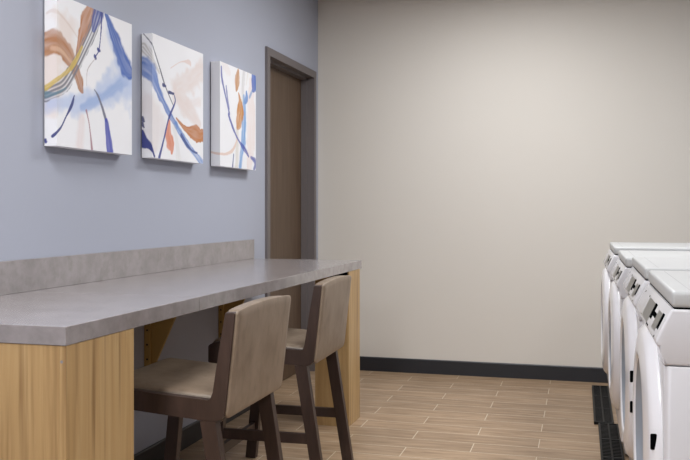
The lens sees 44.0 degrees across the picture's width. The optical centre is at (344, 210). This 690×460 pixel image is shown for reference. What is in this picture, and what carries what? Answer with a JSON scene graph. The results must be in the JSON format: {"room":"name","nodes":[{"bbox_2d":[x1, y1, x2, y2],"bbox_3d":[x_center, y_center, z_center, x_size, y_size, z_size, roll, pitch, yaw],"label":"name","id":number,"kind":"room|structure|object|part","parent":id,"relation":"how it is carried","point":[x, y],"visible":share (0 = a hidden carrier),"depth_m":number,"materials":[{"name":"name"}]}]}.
{"room":"laundry","nodes":[
{"label":"laundry","id":0,"kind":"room"},
{"bbox_2d":[0,0,317,453],"bbox_3d":[-1.579,-0.201,1.741,0.200,2.740,9.613,0,0,15],"label":"wall","id":1,"kind":"structure","parent":0,"point":[54,201],"depth_m":3.83,"materials":[{"name":"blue paint"}]},
{"bbox_2d":[44,0,131,154],"bbox_3d":[-0.999,-0.510,3.357,0.057,0.551,0.535,0,0,15],"label":"canvas painting","id":2,"kind":"object","parent":1,"relation":"attached to","point":[88,50],"visible":1,"depth_m":3.28,"materials":[{"name":"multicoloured fabric"}]},
{"bbox_2d":[0,239,253,294],"bbox_3d":[-0.934,0.227,3.658,0.019,0.113,2.909,0,0,15],"label":"backsplash","id":3,"kind":"structure","parent":1,"relation":"attached to","point":[22,275],"depth_m":3.50,"materials":[{"name":"grey stone"}]},
{"bbox_2d":[144,317,175,365],"bbox_3d":[-0.799,0.540,3.807,0.199,0.419,0.029,0,0,15],"label":"bracket","id":4,"kind":"object","parent":1,"relation":"attached to","point":[156,334],"visible":0.38,"depth_m":3.82,"materials":[{"name":"brown wood"}]},
{"bbox_2d":[142,33,202,163],"bbox_3d":[-0.810,-0.510,4.040,0.057,0.551,0.527,0,0,15],"label":"canvas painting","id":5,"kind":"object","parent":1,"relation":"attached to","point":[172,72],"visible":1,"depth_m":3.95,"materials":[{"name":"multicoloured fabric"}]},
{"bbox_2d":[0,239,361,345],"bbox_3d":[-0.617,0.250,3.571,0.676,0.159,2.909,0,0,15],"label":"countertop","id":6,"kind":"structure","parent":1,"relation":"attached to","point":[66,300],"depth_m":3.10,"materials":[{"name":"grey stone"}]},
{"bbox_2d":[134,406,249,459],"bbox_3d":[-1.606,1.119,1.252,0.010,0.102,8.356,0,0,15],"label":"baseboard","id":7,"kind":"structure","parent":1,"relation":"attached to","point":[192,433],"depth_m":4.18,"materials":[{"name":"black plastic"}]},
{"bbox_2d":[218,299,244,337],"bbox_3d":[-0.583,0.540,4.588,0.199,0.419,0.029,0,0,15],"label":"bracket","id":8,"kind":"object","parent":1,"relation":"attached to","point":[222,309],"visible":0.28,"depth_m":4.60,"materials":[{"name":"brown wood"}]},
{"bbox_2d":[211,61,255,169],"bbox_3d":[-0.616,-0.510,4.741,0.057,0.551,0.512,0,0,15],"label":"canvas painting","id":9,"kind":"object","parent":1,"relation":"attached to","point":[233,89],"visible":1,"depth_m":4.66,"materials":[{"name":"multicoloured fabric"}]},
{"bbox_2d":[265,46,315,380],"bbox_3d":[-0.421,0.076,5.787,0.160,2.186,1.014,0,0,15],"label":"door","id":10,"kind":"structure","parent":1,"relation":"in","point":[290,86],"depth_m":6.01,"materials":[{"name":"laminate"}]},
{"bbox_2d":[180,370,628,459],"bbox_3d":[0.145,1.219,1.342,3.737,0.100,9.763,0,0,15],"label":"floor","id":11,"kind":"structure","parent":0,"point":[404,416],"depth_m":4.74,"materials":[{"name":"brown wood"}]},
{"bbox_2d":[0,328,133,459],"bbox_3d":[-0.756,0.750,2.272,0.250,0.839,0.329,0,0,15],"label":"base panel","id":12,"kind":"object","parent":11,"relation":"on","point":[75,401],"visible":0.77,"depth_m":2.12,"materials":[{"name":"laminate"}]},
{"bbox_2d":[134,295,290,459],"bbox_3d":[-0.500,0.731,2.857,0.533,0.883,0.502,0,0,15],"label":"bar stool","id":13,"kind":"object","parent":11,"relation":"on","point":[248,369],"visible":0.84,"depth_m":2.69,"materials":[{"name":"beige leather"}]},
{"bbox_3d":[-0.636,0.895,3.136,0.102,0.553,0.035,0,0,15],"label":"leg","id":14,"kind":"part","parent":13,"relation":"part of","materials":[{"name":"brown wood"}]},
{"bbox_2d":[134,358,216,396],"bbox_3d":[-0.542,0.572,2.869,0.438,0.077,0.448,0,0,15],"label":"seat cushion","id":15,"kind":"object","parent":13,"relation":"on","point":[169,376],"depth_m":2.77,"materials":[{"name":"beige leather"}]},
{"bbox_3d":[-0.517,0.470,2.614,0.395,0.331,0.024,0,0,15],"label":"frame","id":16,"kind":"part","parent":13,"relation":"part of","materials":[{"name":"brown wood"}]},
{"bbox_3d":[-0.370,0.900,2.580,0.134,0.545,0.035,0,0,15],"label":"leg","id":17,"kind":"part","parent":13,"relation":"part of","materials":[{"name":"brown wood"}]},
{"bbox_2d":[225,295,290,417],"bbox_3d":[-0.292,0.459,2.800,0.085,0.339,0.486,0,0,15],"label":"backrest cushion","id":18,"kind":"object","parent":13,"relation":"on","point":[256,330],"depth_m":2.72,"materials":[{"name":"beige leather"}]},
{"bbox_3d":[-0.246,0.900,3.028,0.134,0.545,0.035,0,0,15],"label":"leg","id":19,"kind":"part","parent":13,"relation":"part of","materials":[{"name":"brown wood"}]},
{"bbox_2d":[208,275,353,459],"bbox_3d":[-0.276,0.731,3.770,0.533,0.883,0.502,0,0,14],"label":"bar stool","id":20,"kind":"object","parent":11,"relation":"on","point":[324,335],"visible":0.71,"depth_m":3.59,"materials":[{"name":"beige leather"}]},
{"bbox_3d":[-0.530,0.895,3.594,0.102,0.553,0.035,0,0,14],"label":"leg","id":21,"kind":"part","parent":20,"relation":"part of","materials":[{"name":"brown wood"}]},
{"bbox_3d":[-0.418,0.895,4.045,0.102,0.553,0.035,0,0,14],"label":"leg","id":22,"kind":"part","parent":20,"relation":"part of","materials":[{"name":"brown wood"}]},
{"bbox_2d":[214,328,306,348],"bbox_3d":[-0.318,0.572,3.780,0.438,0.077,0.448,0,0,14],"label":"seat cushion","id":23,"kind":"object","parent":20,"relation":"on","point":[295,337],"depth_m":3.67,"materials":[{"name":"beige leather"}]},
{"bbox_3d":[-0.285,0.470,3.526,0.395,0.331,0.024,0,0,14],"label":"frame","id":24,"kind":"part","parent":20,"relation":"part of","materials":[{"name":"brown wood"}]},
{"bbox_3d":[-0.138,0.900,3.497,0.134,0.545,0.035,0,0,14],"label":"leg","id":25,"kind":"part","parent":20,"relation":"part of","materials":[{"name":"brown wood"}]},
{"bbox_2d":[313,275,350,363],"bbox_3d":[-0.066,0.459,3.718,0.085,0.339,0.486,0,0,14],"label":"backrest cushion","id":26,"kind":"object","parent":20,"relation":"on","point":[331,295],"depth_m":3.62,"materials":[{"name":"beige leather"}]},
{"bbox_3d":[-0.026,0.900,3.948,0.134,0.545,0.035,0,0,14],"label":"leg","id":27,"kind":"part","parent":20,"relation":"part of","materials":[{"name":"brown wood"}]},
{"bbox_2d":[315,269,359,425],"bbox_3d":[-0.044,0.750,4.737,0.192,0.839,0.266,0,0,15],"label":"support post","id":28,"kind":"object","parent":11,"relation":"on","point":[349,354],"visible":0.39,"depth_m":4.66,"materials":[{"name":"laminate"}]},
{"bbox_2d":[592,385,613,424],"bbox_3d":[1.546,1.160,5.141,0.105,0.017,1.010,0,0,15],"label":"drain grate","id":29,"kind":"object","parent":11,"relation":"on","point":[602,408],"visible":0.99,"depth_m":5.06,"materials":[{"name":"black metal"}]},
{"bbox_2d":[598,423,624,459],"bbox_3d":[1.294,1.160,4.146,0.105,0.017,1.002,0,0,15],"label":"drain grate","id":30,"kind":"object","parent":11,"relation":"on","point":[611,448],"visible":0.91,"depth_m":4.25,"materials":[{"name":"black metal"}]},
{"bbox_2d":[601,242,689,453],"bbox_3d":[1.694,0.672,4.304,0.769,0.995,0.683,0,0,15],"label":"washing machine","id":31,"kind":"object","parent":11,"relation":"on","point":[611,257],"visible":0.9,"depth_m":4.17,"materials":[{"name":"grey metal"}]},
{"bbox_3d":[1.718,0.192,4.297,0.719,0.035,0.681,0,0,15],"label":"lid","id":32,"kind":"part","parent":31,"relation":"part of","materials":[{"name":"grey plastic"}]},
{"bbox_2d":[608,250,689,459],"bbox_3d":[1.503,0.677,3.558,0.769,0.985,0.683,0,0,15],"label":"washing machine","id":33,"kind":"object","parent":11,"relation":"on","point":[617,293],"visible":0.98,"depth_m":3.45,"materials":[{"name":"grey metal"}]},
{"bbox_3d":[1.151,0.567,3.655,0.026,0.370,0.374,0,0,15],"label":"door glass","id":34,"kind":"part","parent":33,"relation":"part of","materials":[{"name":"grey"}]},
{"bbox_3d":[1.168,0.263,3.678,0.025,0.047,0.162,0,0,15],"label":"display panel","id":35,"kind":"part","parent":33,"relation":"part of","materials":[{"name":"grey plastic"}]},
{"bbox_3d":[1.527,0.202,3.551,0.719,0.035,0.681,0,0,15],"label":"lid","id":36,"kind":"part","parent":33,"relation":"part of","materials":[{"name":"grey plastic"}]},
{"bbox_2d":[620,257,689,459],"bbox_3d":[1.321,0.672,2.825,0.769,0.995,0.683,0,0,15],"label":"washing machine","id":37,"kind":"object","parent":11,"relation":"on","point":[636,281],"visible":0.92,"depth_m":2.74,"materials":[{"name":"grey metal"}]},
{"bbox_3d":[0.969,0.561,2.922,0.026,0.374,0.374,0,0,15],"label":"door glass","id":38,"kind":"part","parent":37,"relation":"part of","materials":[{"name":"grey"}]},
{"bbox_3d":[0.986,0.254,2.945,0.025,0.048,0.162,0,0,15],"label":"display panel","id":39,"kind":"part","parent":37,"relation":"part of","materials":[{"name":"grey plastic"}]},
{"bbox_3d":[1.345,0.192,2.818,0.719,0.035,0.681,0,0,15],"label":"lid","id":40,"kind":"part","parent":37,"relation":"part of","materials":[{"name":"grey plastic"}]},
{"bbox_2d":[633,270,689,459],"bbox_3d":[1.118,0.672,2.079,0.769,0.995,0.683,0,0,15],"label":"washing machine","id":41,"kind":"object","parent":11,"relation":"on","point":[661,371],"visible":1,"depth_m":1.89,"materials":[{"name":"white metal"}]},
{"bbox_3d":[0.766,0.561,2.177,0.026,0.374,0.374,0,0,15],"label":"door glass","id":42,"kind":"part","parent":41,"relation":"part of","materials":[{"name":"grey"}]},
{"bbox_3d":[0.783,0.254,2.199,0.025,0.048,0.162,0,0,15],"label":"display panel","id":43,"kind":"part","parent":41,"relation":"part of","materials":[{"name":"grey plastic"}]},
{"bbox_3d":[0.754,0.255,2.096,0.026,0.053,0.050,0,0,15],"label":"display trim","id":44,"kind":"part","parent":41,"relation":"part of","materials":[{"name":"black plastic"}]},
{"bbox_3d":[0.702,0.254,1.905,0.024,0.047,0.040,0,0,15],"label":"keypad trim","id":45,"kind":"part","parent":41,"relation":"part of","materials":[{"name":"black plastic"}]},
{"bbox_3d":[1.142,0.192,2.072,0.719,0.035,0.681,0,0,15],"label":"lid","id":46,"kind":"part","parent":41,"relation":"part of","materials":[{"name":"grey plastic"}]},
{"bbox_2d":[318,0,689,367],"bbox_3d":[1.427,-0.201,5.974,3.737,2.740,0.150,0,0,15],"label":"wall","id":47,"kind":"structure","parent":0,"point":[482,162],"depth_m":6.00,"materials":[{"name":"grey paint"}]},
{"bbox_2d":[360,356,607,382],"bbox_3d":[1.430,1.119,5.890,3.387,0.102,0.010,0,0,15],"label":"baseboard","id":48,"kind":"structure","parent":47,"relation":"attached to","point":[404,365],"depth_m":6.01,"materials":[{"name":"black plastic"}]}
]}

